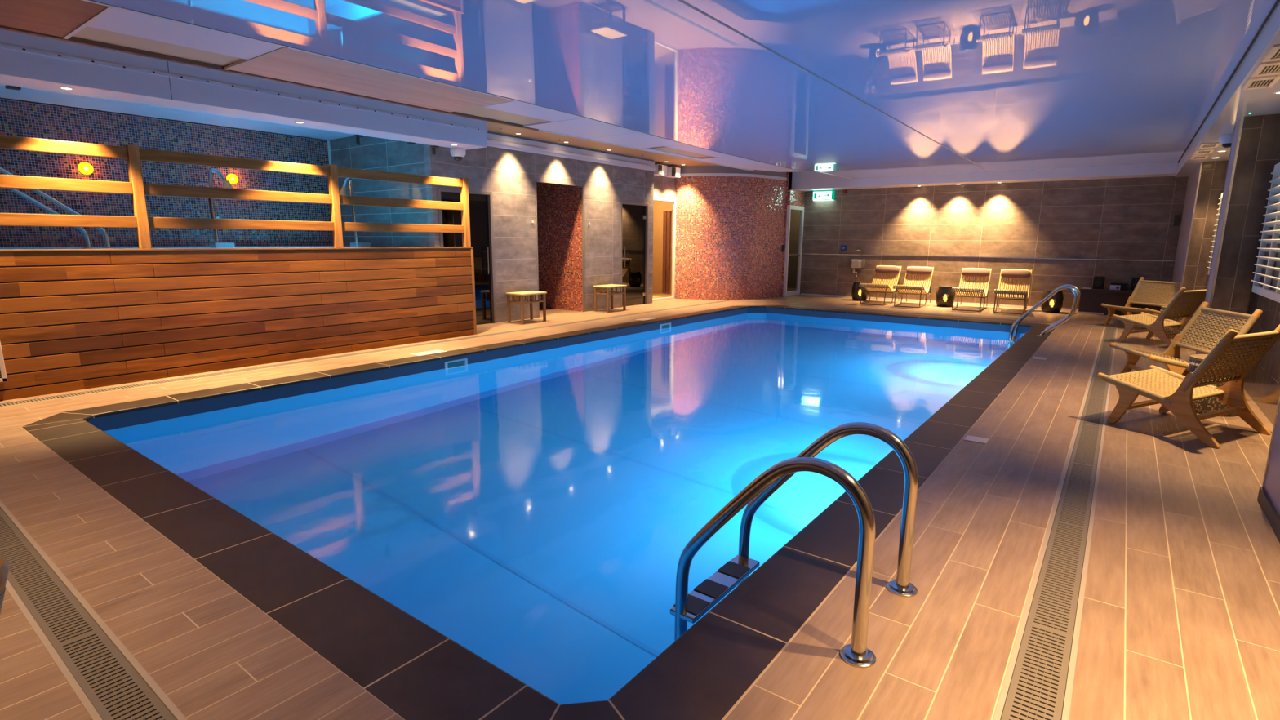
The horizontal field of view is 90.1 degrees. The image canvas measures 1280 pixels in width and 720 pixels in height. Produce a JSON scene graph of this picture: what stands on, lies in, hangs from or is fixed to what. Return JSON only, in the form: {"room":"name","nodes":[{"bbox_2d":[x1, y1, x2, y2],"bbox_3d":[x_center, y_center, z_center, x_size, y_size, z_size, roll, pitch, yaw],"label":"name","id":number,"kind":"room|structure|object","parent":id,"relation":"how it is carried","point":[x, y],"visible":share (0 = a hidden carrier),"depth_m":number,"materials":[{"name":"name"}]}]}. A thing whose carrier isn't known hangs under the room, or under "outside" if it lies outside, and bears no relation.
{"room":"indoor swimming pool","nodes":[
{"label":"indoor swimming pool","id":0,"kind":"room"},
{"bbox_2d":[0,0,108,37],"bbox_3d":[-4.303,-2.012,3.183,1.040,0.018,2.415,8,13,36],"label":"ceiling panel","id":1,"kind":"object","parent":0,"point":[58,18],"visible":0.88,"depth_m":3.98,"materials":[{"name":"brown wood"}]},
{"bbox_2d":[62,4,115,39],"bbox_3d":[-3.567,-2.177,4.123,1.070,0.018,0.025,8,13,36],"label":"trim","id":2,"kind":"structure","parent":1,"relation":"attached to","point":[111,7],"depth_m":4.08,"materials":[{"name":"white paint"}]},
{"bbox_2d":[0,25,538,130],"bbox_3d":[-3.376,-2.416,5.285,0.050,0.072,6.950,8,13,36],"label":"trim","id":3,"kind":"structure","parent":1,"relation":"attached to","point":[73,39],"depth_m":5.08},
{"bbox_2d":[71,26,243,66],"bbox_3d":[-3.514,-2.312,4.698,0.445,0.018,0.990,8,13,36],"label":"ceiling panel","id":4,"kind":"object","parent":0,"point":[87,33],"visible":0.59,"depth_m":4.69,"materials":[{"name":"metal"}]},
{"bbox_2d":[0,98,333,247],"bbox_3d":[-7.638,-1.524,7.197,0.150,2.830,8.580,8,13,36],"label":"wall","id":5,"kind":"structure","parent":0,"point":[17,118],"depth_m":8.52,"materials":[{"name":"blue tile"}]},
{"bbox_2d":[77,162,93,174],"bbox_3d":[-6.868,-2.374,7.921,0.030,0.150,0.150,8,13,36],"label":"wall light","id":6,"kind":"object","parent":5,"relation":"attached to","point":[86,168],"visible":1,"depth_m":7.91,"materials":[{"name":"glass"}]},
{"bbox_2d":[88,6,283,59],"bbox_3d":[-3.097,-2.231,4.393,0.590,0.018,0.990,8,13,36],"label":"ceiling panel","id":7,"kind":"object","parent":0,"point":[117,20],"visible":0.82,"depth_m":4.35,"materials":[{"name":"white paint"}]},
{"bbox_2d":[328,135,429,247],"bbox_3d":[-4.017,-2.064,9.876,2.655,2.950,0.140,8,13,36],"label":"wall","id":8,"kind":"structure","parent":0,"point":[373,153],"depth_m":9.56,"materials":[{"name":"grey tile"}]},
{"bbox_2d":[0,58,808,172],"bbox_3d":[-2.754,-3.291,8.763,5.700,0.110,17.420,8,13,36],"label":"ceiling","id":9,"kind":"structure","parent":0,"point":[26,95],"depth_m":8.85,"materials":[{"name":"white paint"}]},
{"bbox_2d":[0,29,487,150],"bbox_3d":[-4.700,-2.341,4.912,0.450,0.420,8.550,8,13,36],"label":"bulkhead","id":10,"kind":"object","parent":9,"relation":"attached to","point":[23,69],"visible":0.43,"depth_m":5.72,"materials":[{"name":"white paint"}]},
{"bbox_2d":[0,42,488,132],"bbox_3d":[-4.512,-2.308,4.780,0.013,0.035,8.560,8,13,36],"label":"trim","id":11,"kind":"structure","parent":10,"relation":"attached to","point":[5,46],"depth_m":5.68,"materials":[{"name":"white paint"}]},
{"bbox_2d":[449,146,466,161],"bbox_3d":[-2.362,-2.664,8.299,0.196,0.163,0.196,8,13,36],"label":"camera","id":12,"kind":"object","parent":10,"relation":"attached to","point":[458,153],"visible":1,"depth_m":8.23,"materials":[{"name":"white paint"}]},
{"bbox_2d":[230,46,514,112],"bbox_3d":[-2.309,-2.489,5.792,1.040,0.018,2.190,8,13,36],"label":"ceiling panel","id":13,"kind":"object","parent":9,"relation":"attached to","point":[289,64],"visible":0.84,"depth_m":5.61,"materials":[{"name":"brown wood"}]},
{"bbox_2d":[223,45,287,70],"bbox_3d":[-2.970,-2.323,4.920,1.050,0.018,0.027,8,13,36],"label":"trim","id":14,"kind":"structure","parent":13,"relation":"attached to","point":[244,61],"depth_m":4.96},
{"bbox_2d":[455,106,549,124],"bbox_3d":[-1.540,-2.768,7.226,0.515,0.018,1.050,8,13,36],"label":"ceiling panel","id":15,"kind":"object","parent":9,"relation":"attached to","point":[482,112],"visible":0.7,"depth_m":7.24,"materials":[{"name":"metal"}]},
{"bbox_2d":[482,99,581,121],"bbox_3d":[-1.125,-2.693,6.922,0.514,0.018,1.050,8,13,36],"label":"ceiling panel","id":16,"kind":"object","parent":9,"relation":"attached to","point":[513,107],"visible":0.84,"depth_m":6.88,"materials":[{"name":"white paint"}]},
{"bbox_2d":[523,116,637,138],"bbox_3d":[-0.683,-2.885,7.963,0.989,0.018,1.152,8,13,36],"label":"ceiling panel","id":17,"kind":"object","parent":9,"relation":"attached to","point":[581,127],"visible":0.86,"depth_m":7.91,"materials":[{"name":"white paint"}]},
{"bbox_2d":[588,131,683,148],"bbox_3d":[-0.006,-3.059,8.914,0.909,0.018,1.192,8,13,36],"label":"ceiling panel","id":18,"kind":"object","parent":9,"relation":"attached to","point":[637,140],"visible":0.82,"depth_m":8.88,"materials":[{"name":"white paint"}]},
{"bbox_2d":[651,146,708,157],"bbox_3d":[0.683,-3.288,10.100,0.320,0.018,1.250,8,13,36],"label":"ceiling panel","id":19,"kind":"object","parent":9,"relation":"in","point":[662,148],"visible":0.73,"depth_m":10.06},
{"bbox_2d":[664,143,733,157],"bbox_3d":[0.966,-3.237,9.893,0.369,0.018,1.550,8,13,36],"label":"ceiling panel","id":20,"kind":"object","parent":9,"relation":"in","point":[682,147],"visible":0.84,"depth_m":9.81,"materials":[{"name":"white paint"}]},
{"bbox_2d":[694,155,775,168],"bbox_3d":[1.746,-3.500,11.321,0.770,0.018,1.690,8,13,36],"label":"ceiling panel","id":21,"kind":"object","parent":9,"relation":"in","point":[735,162],"visible":0.89,"depth_m":11.21,"materials":[{"name":"white paint"}]},
{"bbox_2d":[538,129,754,171],"bbox_3d":[0.481,-3.330,10.310,0.020,0.060,5.850,8,13,36],"label":"trim","id":22,"kind":"structure","parent":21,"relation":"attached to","point":[539,130],"depth_m":9.64,"materials":[{"name":"white paint"}]},
{"bbox_2d":[743,165,799,172],"bbox_3d":[2.595,-3.706,12.447,0.754,0.018,1.140,8,13,36],"label":"ceiling panel","id":23,"kind":"object","parent":9,"relation":"in","point":[777,169],"visible":0.88,"depth_m":12.31,"materials":[{"name":"white paint"}]},
{"bbox_2d":[423,131,653,322],"bbox_3d":[-1.407,-2.234,11.095,0.250,2.870,5.252,8,13,36],"label":"wall","id":24,"kind":"structure","parent":0,"point":[511,175],"depth_m":10.43,"materials":[{"name":"grey tile"}]},
{"bbox_2d":[437,186,497,324],"bbox_3d":[-2.568,-1.500,9.504,0.140,2.000,0.974,8,13,36],"label":"door","id":25,"kind":"structure","parent":24,"relation":"in","point":[481,204],"depth_m":9.67,"materials":[{"name":"glass"}]},
{"bbox_2d":[535,180,585,317],"bbox_3d":[-1.357,-1.898,11.028,0.028,2.235,1.170,8,13,36],"label":"trim","id":26,"kind":"structure","parent":24,"relation":"attached to","point":[582,186],"depth_m":11.33,"materials":[{"name":"grey metal"}]},
{"bbox_2d":[486,133,656,171],"bbox_3d":[-1.167,-3.485,10.911,0.060,0.090,4.900,8,13,36],"label":"trim","id":27,"kind":"structure","parent":24,"relation":"attached to","point":[491,143],"depth_m":10.77,"materials":[{"name":"white paint"}]},
{"bbox_2d":[620,200,648,306],"bbox_3d":[-0.129,-2.094,12.696,0.140,2.020,0.915,8,13,36],"label":"door","id":28,"kind":"structure","parent":24,"relation":"in","point":[634,216],"depth_m":12.73,"materials":[{"name":"black glass"}]},
{"bbox_2d":[536,182,582,311],"bbox_3d":[-2.071,-2.035,11.552,1.797,2.300,1.154,8,13,36],"label":"wall","id":29,"kind":"structure","parent":0,"point":[559,215],"depth_m":11.81,"materials":[{"name":"red tile"}]},
{"bbox_2d":[0,294,1279,719],"bbox_3d":[-0.451,-0.176,7.955,12.260,0.001,18.020,8,13,36],"label":"floor","id":30,"kind":"structure","parent":0,"point":[1180,620],"depth_m":2.50,"materials":[{"name":"tile"}]},
{"bbox_2d":[0,556,9,613],"bbox_3d":[-1.508,0.754,0.875,0.774,0.773,0.752,3,11,13],"label":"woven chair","id":31,"kind":"object","parent":30,"relation":"on","point":[4,563],"visible":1,"depth_m":1.08,"materials":[{"name":"brown wood"}]},
{"bbox_2d":[0,500,187,719],"bbox_3d":[-2.534,0.828,2.611,6.644,0.032,0.156,8,13,36],"label":"drain grating","id":32,"kind":"object","parent":30,"relation":"in","point":[110,683],"visible":0.97,"depth_m":2.09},
{"bbox_2d":[0,245,382,248],"bbox_3d":[-6.206,-0.519,6.411,3.300,1.165,8.375,8,13,36],"label":"tub basin","id":33,"kind":"object","parent":30,"relation":"on","point":[59,247],"visible":0.13,"depth_m":8.21,"materials":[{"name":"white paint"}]},
{"bbox_2d":[8,188,94,248],"bbox_3d":[-6.513,-1.745,6.092,0.100,1.357,1.902,8,13,36],"label":"handrail","id":34,"kind":"object","parent":33,"relation":"on","point":[16,191],"visible":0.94,"depth_m":6.61,"materials":[{"name":"metal"}]},
{"bbox_2d":[0,166,113,248],"bbox_3d":[-6.410,-1.769,6.226,0.100,1.357,1.902,8,13,36],"label":"handrail","id":35,"kind":"object","parent":33,"relation":"on","point":[2,171],"visible":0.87,"depth_m":6.70,"materials":[{"name":"metal"}]},
{"bbox_2d":[208,168,235,248],"bbox_3d":[-5.162,-1.868,7.900,0.180,0.950,0.320,8,13,36],"label":"spout","id":36,"kind":"object","parent":33,"relation":"on","point":[226,184],"visible":0.84,"depth_m":7.83,"materials":[{"name":"metal"}]},
{"bbox_2d":[339,177,370,247],"bbox_3d":[-4.158,-2.123,9.210,0.180,0.981,0.420,8,13,36],"label":"spout","id":37,"kind":"object","parent":33,"relation":"on","point":[343,188],"visible":0.83,"depth_m":9.22,"materials":[{"name":"metal"}]},
{"bbox_2d":[0,246,476,400],"bbox_3d":[-4.837,-0.340,5.439,0.136,1.190,8.440,8,13,36],"label":"wall","id":38,"kind":"structure","parent":30,"relation":"on","point":[71,319],"depth_m":6.18,"materials":[{"name":"wood"}]},
{"bbox_2d":[0,341,7,382],"bbox_3d":[-5.208,0.035,4.878,0.029,0.345,0.505,8,13,36],"label":"air vent","id":39,"kind":"object","parent":38,"relation":"in","point":[3,378],"visible":1,"depth_m":5.07,"materials":[{"name":"white metal"}]},
{"bbox_2d":[0,134,471,248],"bbox_3d":[-4.811,-1.362,5.234,0.080,0.895,8.367,8,13,36],"label":"railing","id":40,"kind":"object","parent":38,"relation":"on","point":[133,154],"visible":1,"depth_m":6.05,"materials":[{"name":"wood"}]},
{"bbox_2d":[0,300,733,407],"bbox_3d":[-1.655,-0.428,9.327,0.160,0.032,12.136,8,13,36],"label":"drain grating","id":41,"kind":"object","parent":30,"relation":"in","point":[153,383],"visible":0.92,"depth_m":6.64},
{"bbox_2d":[505,290,546,324],"bbox_3d":[-1.801,-0.843,10.174,0.370,0.470,0.550,8,13,36],"label":"stool","id":42,"kind":"object","parent":30,"relation":"on","point":[533,294],"visible":1,"depth_m":10.07,"materials":[{"name":"brown wood"}]},
{"bbox_2d":[86,307,1031,431],"bbox_3d":[1.088,0.786,7.590,4.949,1.705,10.724,8,13,36],"label":"pool edge","id":43,"kind":"object","parent":30,"relation":"in","point":[175,411],"visible":0.16,"depth_m":6.92,"materials":[{"name":"tile"}]},
{"bbox_2d":[444,358,467,368],"bbox_3d":[-2.102,0.055,7.305,0.021,0.113,0.310,8,13,36],"label":"skimmer","id":44,"kind":"object","parent":43,"relation":"attached to","point":[462,362],"visible":0.62,"depth_m":7.30,"materials":[{"name":"white plastic"}]},
{"bbox_2d":[22,305,1056,719],"bbox_3d":[1.106,-0.049,7.415,5.495,0.029,11.329,8,13,36],"label":"pool coping","id":45,"kind":"object","parent":43,"relation":"on","point":[702,674],"visible":0.98,"depth_m":2.43,"materials":[{"name":"tile"}]},
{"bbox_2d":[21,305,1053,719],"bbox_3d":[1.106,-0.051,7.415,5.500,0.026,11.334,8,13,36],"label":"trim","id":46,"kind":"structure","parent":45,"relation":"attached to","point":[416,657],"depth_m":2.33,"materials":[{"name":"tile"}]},
{"bbox_2d":[1006,284,1079,343],"bbox_3d":[5.786,-0.282,9.237,0.786,1.619,0.600,8,13,36],"label":"pool ladder","id":47,"kind":"object","parent":45,"relation":"attached to","point":[1073,289],"visible":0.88,"depth_m":8.98,"materials":[{"name":"metal"}]},
{"bbox_2d":[103,312,1024,704],"bbox_3d":[1.093,0.071,7.456,4.949,0.001,10.724,8,13,36],"label":"pool water","id":48,"kind":"object","parent":43,"relation":"in","point":[538,512],"visible":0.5,"depth_m":4.20,"materials":[{"name":"liquid"}]},
{"bbox_2d":[592,284,626,312],"bbox_3d":[-0.554,-1.149,11.848,0.370,0.470,0.550,8,13,36],"label":"stool","id":49,"kind":"object","parent":30,"relation":"on","point":[607,286],"visible":1,"depth_m":11.73,"materials":[{"name":"brown wood"}]},
{"bbox_2d":[670,422,918,668],"bbox_3d":[0.582,1.080,2.466,0.765,1.674,0.615,8,13,36],"label":"pool ladder","id":50,"kind":"object","parent":30,"relation":"attached to","point":[690,607],"visible":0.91,"depth_m":2.35,"materials":[{"name":"metal"}]},
{"bbox_2d":[851,280,868,301],"bbox_3d":[4.923,-1.545,14.294,0.360,0.420,0.360,4,11,17],"label":"lantern","id":51,"kind":"object","parent":30,"relation":"on","point":[855,295],"visible":0.84,"depth_m":14.18,"materials":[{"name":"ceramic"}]},
{"bbox_2d":[858,265,902,305],"bbox_3d":[5.152,-1.612,13.675,0.540,0.785,1.274,8,13,35],"label":"lounger","id":52,"kind":"object","parent":30,"relation":"on","point":[891,270],"visible":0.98,"depth_m":13.83,"materials":[{"name":"beige wicker"}]},
{"bbox_2d":[875,265,900,273],"bbox_3d":[5.411,-1.979,13.966,0.500,0.168,0.134,8,13,35],"label":"cushion","id":53,"kind":"object","parent":52,"relation":"on","point":[879,268],"depth_m":13.93,"materials":[{"name":"beige fabric"}]},
{"bbox_2d":[893,266,933,307],"bbox_3d":[5.689,-1.534,13.279,0.540,0.785,1.274,7,13,33],"label":"lounger","id":54,"kind":"object","parent":30,"relation":"on","point":[908,287],"visible":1,"depth_m":13.46,"materials":[{"name":"wicker"}]},
{"bbox_2d":[906,266,932,274],"bbox_3d":[5.935,-1.903,13.579,0.500,0.168,0.134,7,13,33],"label":"cushion","id":55,"kind":"object","parent":54,"relation":"on","point":[911,269],"depth_m":13.55,"materials":[{"name":"beige fabric"}]},
{"bbox_2d":[733,300,1117,328],"bbox_3d":[4.747,-0.887,12.005,6.812,0.032,0.100,8,13,36],"label":"drain grating","id":56,"kind":"object","parent":30,"relation":"in","point":[733,300],"visible":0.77,"depth_m":11.59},
{"bbox_2d":[935,284,955,306],"bbox_3d":[6.259,-1.310,13.099,0.360,0.420,0.360,5,12,22],"label":"lantern","id":57,"kind":"object","parent":30,"relation":"on","point":[941,290],"visible":0.89,"depth_m":12.98,"materials":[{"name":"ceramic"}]},
{"bbox_2d":[951,267,991,311],"bbox_3d":[6.570,-1.413,12.666,0.540,0.785,1.274,7,13,33],"label":"lounger","id":58,"kind":"object","parent":30,"relation":"on","point":[971,272],"visible":1,"depth_m":12.84,"materials":[{"name":"wicker"}]},
{"bbox_2d":[961,267,990,276],"bbox_3d":[6.816,-1.781,12.966,0.500,0.168,0.134,7,13,33],"label":"cushion","id":59,"kind":"object","parent":58,"relation":"on","point":[971,272],"depth_m":12.93,"materials":[{"name":"beige fabric"}]},
{"bbox_2d":[993,268,1031,314],"bbox_3d":[7.138,-1.330,12.246,0.540,0.785,1.274,7,13,32],"label":"lounger","id":60,"kind":"object","parent":30,"relation":"on","point":[1007,294],"visible":1,"depth_m":12.43,"materials":[{"name":"wicker"}]},
{"bbox_2d":[1000,268,1031,278],"bbox_3d":[7.378,-1.699,12.550,0.500,0.168,0.134,7,13,32],"label":"cushion","id":61,"kind":"object","parent":60,"relation":"on","point":[1009,273],"depth_m":12.51,"materials":[{"name":"beige fabric"}]},
{"bbox_2d":[978,319,1115,718],"bbox_3d":[1.068,-0.029,7.320,6.972,0.035,12.136,8,13,36],"label":"trim","id":62,"kind":"structure","parent":30,"relation":"in","point":[979,319],"depth_m":2.56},
{"bbox_2d":[1040,289,1063,312],"bbox_3d":[7.832,-1.121,12.149,0.360,0.420,0.360,6,12,29],"label":"lantern","id":63,"kind":"object","parent":30,"relation":"on","point":[1046,307],"visible":0.86,"depth_m":12.03,"materials":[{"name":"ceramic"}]},
{"bbox_2d":[992,327,1117,719],"bbox_3d":[3.757,0.372,5.275,0.168,0.032,12.036,8,13,36],"label":"drain grating","id":64,"kind":"object","parent":30,"relation":"in","point":[1033,687],"visible":0.97,"depth_m":2.46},
{"bbox_2d":[1078,287,1170,315],"bbox_3d":[8.864,-1.059,11.753,1.310,0.460,0.540,8,13,36],"label":"bench","id":65,"kind":"object","parent":30,"relation":"on","point":[1091,300],"visible":0.57,"depth_m":11.73,"materials":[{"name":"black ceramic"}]},
{"bbox_2d":[1092,275,1105,288],"bbox_3d":[8.571,-1.445,11.941,0.166,0.225,0.205,8,13,36],"label":"monitor speaker","id":66,"kind":"object","parent":65,"relation":"on","point":[1098,282],"visible":1,"depth_m":11.87},
{"bbox_2d":[1101,276,1181,325],"bbox_3d":[7.791,-0.877,9.896,0.774,0.773,0.752,-2,11,-14],"label":"woven chair","id":67,"kind":"object","parent":30,"relation":"on","point":[1127,309],"visible":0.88,"depth_m":9.99,"materials":[{"name":"wicker"}]},
{"bbox_2d":[1112,287,1206,346],"bbox_3d":[6.868,-0.608,8.432,0.752,0.773,0.774,-5,12,-27],"label":"woven chair","id":68,"kind":"object","parent":30,"relation":"on","point":[1184,303],"visible":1,"depth_m":8.25,"materials":[{"name":"wicker"}]},
{"bbox_2d":[1155,306,1186,338],"bbox_3d":[7.485,-0.529,8.961,0.350,0.430,0.350,8,13,36],"label":"table","id":69,"kind":"object","parent":30,"relation":"on","point":[1171,329],"visible":0.16,"depth_m":8.86,"materials":[{"name":"brown wood"}]},
{"bbox_2d":[1109,301,1262,400],"bbox_3d":[4.840,-0.118,5.751,0.774,0.773,0.752,3,11,13],"label":"woven chair","id":70,"kind":"object","parent":30,"relation":"on","point":[1171,357],"visible":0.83,"depth_m":5.77,"materials":[{"name":"wicker"}]},
{"bbox_2d":[1097,324,1279,448],"bbox_3d":[3.888,0.101,4.552,0.752,0.773,0.774,-5,12,-26],"label":"woven chair","id":71,"kind":"object","parent":30,"relation":"on","point":[1233,356],"visible":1,"depth_m":4.41,"materials":[{"name":"wicker"}]},
{"bbox_2d":[1170,160,1228,330],"bbox_3d":[8.911,-1.800,10.284,0.296,2.460,2.600,8,13,36],"label":"wall pier","id":72,"kind":"object","parent":30,"relation":"on","point":[1213,174],"visible":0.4,"depth_m":9.27,"materials":[{"name":"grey tile"}]},
{"bbox_2d":[1180,161,1203,288],"bbox_3d":[8.016,-1.631,9.350,0.018,2.460,0.018,8,13,36],"label":"trim","id":73,"kind":"structure","parent":72,"relation":"attached to","point":[1201,166],"depth_m":9.28,"materials":[{"name":"metal"}]},
{"bbox_2d":[1187,354,1236,416],"bbox_3d":[4.497,0.192,5.018,0.350,0.430,0.350,8,13,36],"label":"table","id":74,"kind":"object","parent":30,"relation":"on","point":[1214,403],"visible":0.29,"depth_m":4.94,"materials":[{"name":"brown wood"}]},
{"bbox_2d":[1196,113,1279,354],"bbox_3d":[5.793,-1.055,6.203,0.296,2.460,0.480,8,13,36],"label":"wall pier","id":75,"kind":"object","parent":30,"relation":"on","point":[1259,150],"visible":0.64,"depth_m":5.97,"materials":[{"name":"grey tile"}]},
{"bbox_2d":[1195,124,1235,354],"bbox_3d":[5.820,-1.106,6.475,0.018,2.460,0.018,8,13,36],"label":"trim","id":76,"kind":"structure","parent":75,"relation":"attached to","point":[1235,124],"depth_m":6.40,"materials":[{"name":"metal"}]},
{"bbox_2d":[1200,116,1244,354],"bbox_3d":[5.535,-1.038,6.102,0.018,2.460,0.018,8,13,36],"label":"trim","id":77,"kind":"structure","parent":75,"relation":"attached to","point":[1242,117],"depth_m":6.03,"materials":[{"name":"metal"}]},
{"bbox_2d":[1263,408,1279,515],"bbox_3d":[3.003,-0.387,2.550,0.296,2.460,1.130,8,13,36],"label":"wall pier","id":78,"kind":"object","parent":30,"relation":"on","point":[1272,484],"depth_m":3.15,"materials":[{"name":"grey paint"}]},
{"bbox_2d":[1257,486,1279,542],"bbox_3d":[2.870,0.769,2.862,0.014,0.070,1.130,8,13,36],"label":"baseboard","id":79,"kind":"structure","parent":78,"relation":"attached to","point":[1268,507],"depth_m":3.06,"materials":[{"name":"tile"}]},
{"bbox_2d":[1262,395,1279,487],"bbox_3d":[3.224,-0.485,3.078,0.018,2.460,0.018,8,13,36],"label":"trim","id":80,"kind":"structure","parent":78,"relation":"attached to","point":[1278,404],"depth_m":3.25,"materials":[{"name":"metal"}]},
{"bbox_2d":[652,163,676,298],"bbox_3d":[-0.174,-2.898,14.672,2.150,2.870,2.300,8,13,36],"label":"wall","id":81,"kind":"structure","parent":0,"point":[659,206],"depth_m":15.54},
{"bbox_2d":[652,196,675,301],"bbox_3d":[0.417,-2.382,13.790,0.055,2.190,1.215,8,13,36],"label":"door frame","id":82,"kind":"structure","parent":81,"relation":"in","point":[656,198],"depth_m":14.16,"materials":[{"name":"white wood"}]},
{"bbox_2d":[662,209,672,293],"bbox_3d":[0.661,-2.625,15.495,0.260,1.980,0.060,8,13,36],"label":"door","id":83,"kind":"structure","parent":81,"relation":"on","point":[667,213],"depth_m":15.48,"materials":[{"name":"wood"}]},
{"bbox_2d":[664,166,680,177],"bbox_3d":[0.695,-4.005,13.641,0.198,0.200,0.340,8,13,36],"label":"speaker","id":84,"kind":"object","parent":81,"relation":"attached to","point":[672,171],"visible":0.9,"depth_m":13.53},
{"bbox_2d":[91,0,1276,178],"bbox_3d":[2.365,-2.625,6.755,5.833,0.005,14.620,8,13,36],"label":"ceiling","id":85,"kind":"structure","parent":0,"point":[668,69],"depth_m":4.96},
{"bbox_2d":[81,0,850,178],"bbox_3d":[-0.094,-2.889,8.076,0.356,0.001,15.420,8,13,36],"label":"trim","id":86,"kind":"structure","parent":85,"relation":"attached to","point":[89,1],"depth_m":5.08,"materials":[{"name":"white paint"}]},
{"bbox_2d":[678,0,989,171],"bbox_3d":[2.484,-2.609,6.667,0.163,0.001,14.620,8,13,36],"label":"trim","id":87,"kind":"structure","parent":85,"relation":"attached to","point":[681,1],"depth_m":4.96,"materials":[{"name":"metal"}]},
{"bbox_2d":[1177,0,1279,163],"bbox_3d":[4.452,-2.235,4.723,0.013,0.032,15.420,8,13,36],"label":"trim","id":88,"kind":"structure","parent":85,"relation":"attached to","point":[1277,2],"depth_m":4.79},
{"bbox_2d":[674,176,786,299],"bbox_3d":[2.148,-2.716,14.307,2.684,2.680,0.522,-3,11,-16],"label":"wall","id":89,"kind":"structure","parent":0,"point":[730,229],"depth_m":14.13,"materials":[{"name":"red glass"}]},
{"bbox_2d":[676,165,786,177],"bbox_3d":[2.159,-4.146,14.039,2.684,0.150,0.522,-3,11,-16],"label":"trim","id":90,"kind":"structure","parent":89,"relation":"attached to","point":[695,169],"depth_m":13.79,"materials":[{"name":"paint"}]},
{"bbox_2d":[680,173,786,180],"bbox_3d":[2.159,-4.042,14.051,2.701,0.060,0.537,-3,11,-16],"label":"trim","id":91,"kind":"structure","parent":89,"relation":"attached to","point":[685,174],"depth_m":13.81,"materials":[{"name":"white paint"}]},
{"bbox_2d":[781,172,788,296],"bbox_3d":[3.358,-2.915,14.896,0.070,2.870,0.040,8,13,36],"label":"trim","id":92,"kind":"structure","parent":89,"relation":"attached to","point":[787,177],"depth_m":14.86,"materials":[{"name":"grey metal"}]},
{"bbox_2d":[782,188,804,296],"bbox_3d":[3.667,-2.773,15.232,0.080,2.470,0.840,8,13,36],"label":"door","id":93,"kind":"structure","parent":89,"relation":"in","point":[796,198],"depth_m":15.09,"materials":[{"name":"white paint"}]},
{"bbox_2d":[782,204,799,291],"bbox_3d":[3.616,-3.031,16.521,1.600,2.500,2.800,8,13,36],"label":"wall","id":94,"kind":"structure","parent":0,"point":[795,214],"depth_m":17.78,"materials":[{"name":"tile"}]},
{"bbox_2d":[791,162,1178,191],"bbox_3d":[6.485,-3.819,13.054,6.950,0.430,0.580,8,13,36],"label":"bulkhead","id":95,"kind":"object","parent":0,"point":[812,180],"visible":0.43,"depth_m":12.58,"materials":[{"name":"white paint"}]},
{"bbox_2d":[800,176,1188,309],"bbox_3d":[6.979,-2.616,13.360,7.600,2.900,0.150,8,13,36],"label":"wall","id":96,"kind":"structure","parent":0,"point":[1120,218],"depth_m":13.00,"materials":[{"name":"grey tile"}]},
{"bbox_2d":[812,190,835,200],"bbox_3d":[4.293,-3.854,14.978,0.490,0.226,0.156,8,13,36],"label":"exit sign","id":97,"kind":"object","parent":96,"relation":"attached to","point":[820,195],"visible":1,"depth_m":14.92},
{"bbox_2d":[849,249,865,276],"bbox_3d":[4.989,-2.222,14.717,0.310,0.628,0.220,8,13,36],"label":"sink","id":98,"kind":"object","parent":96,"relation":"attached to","point":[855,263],"visible":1,"depth_m":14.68,"materials":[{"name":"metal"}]},
{"bbox_2d":[800,293,1078,311],"bbox_3d":[6.760,-1.220,13.678,7.000,0.035,0.015,8,13,36],"label":"baseboard","id":99,"kind":"structure","parent":96,"relation":"attached to","point":[918,300],"depth_m":14.03,"materials":[{"name":"tile"}]},
{"bbox_2d":[812,253,1174,261],"bbox_3d":[6.768,-2.178,13.499,7.000,0.015,0.013,8,13,36],"label":"trim","id":100,"kind":"structure","parent":96,"relation":"attached to","point":[812,254],"depth_m":13.01,"materials":[{"name":"metal"}]},
{"bbox_2d":[1207,192,1222,275],"bbox_3d":[7.325,-1.581,7.976,0.075,1.120,2.600,8,13,36],"label":"window","id":101,"kind":"structure","parent":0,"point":[1221,196],"depth_m":8.93,"materials":[{"name":"white paint"}]},
{"bbox_2d":[1174,1,1279,177],"bbox_3d":[4.242,-2.122,4.002,0.530,0.450,18.000,8,13,36],"label":"soffit","id":102,"kind":"structure","parent":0,"point":[1233,104],"depth_m":5.43,"materials":[{"name":"paint"}]},
{"bbox_2d":[1218,133,1232,147],"bbox_3d":[6.332,-2.350,6.877,0.162,0.135,0.162,8,13,36],"label":"camera","id":103,"kind":"object","parent":102,"relation":"attached to","point":[1225,140],"visible":0.71,"depth_m":6.85,"materials":[{"name":"white paint"}]},
{"bbox_2d":[1240,75,1279,90],"bbox_3d":[4.477,-1.998,4.608,0.170,0.014,0.400,8,13,36],"label":"air vent","id":104,"kind":"object","parent":102,"relation":"attached to","point":[1266,82],"visible":1,"depth_m":4.60,"materials":[{"name":"white plastic"}]},
{"bbox_2d":[1250,60,1279,77],"bbox_3d":[4.188,-1.929,4.230,0.170,0.014,0.400,8,13,36],"label":"air vent","id":105,"kind":"object","parent":102,"relation":"attached to","point":[1272,68],"visible":1,"depth_m":4.26,"materials":[{"name":"white plastic"}]},
{"bbox_2d":[1262,44,1279,62],"bbox_3d":[3.906,-1.862,3.861,0.170,0.014,0.400,8,13,36],"label":"air vent","id":106,"kind":"object","parent":102,"relation":"attached to","point":[1273,55],"visible":1,"depth_m":3.92,"materials":[{"name":"beige plastic"}]},
{"bbox_2d":[1243,155,1279,425],"bbox_3d":[4.460,-0.738,4.088,0.140,2.600,18.000,8,13,36],"label":"wall","id":107,"kind":"structure","parent":0,"point":[1262,382],"depth_m":5.14,"materials":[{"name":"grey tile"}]},
{"bbox_2d":[1251,162,1279,302],"bbox_3d":[4.913,-1.004,4.819,0.075,1.120,2.370,8,13,36],"label":"window","id":108,"kind":"structure","parent":107,"relation":"in","point":[1266,282],"depth_m":5.42,"materials":[{"name":"white paint"}]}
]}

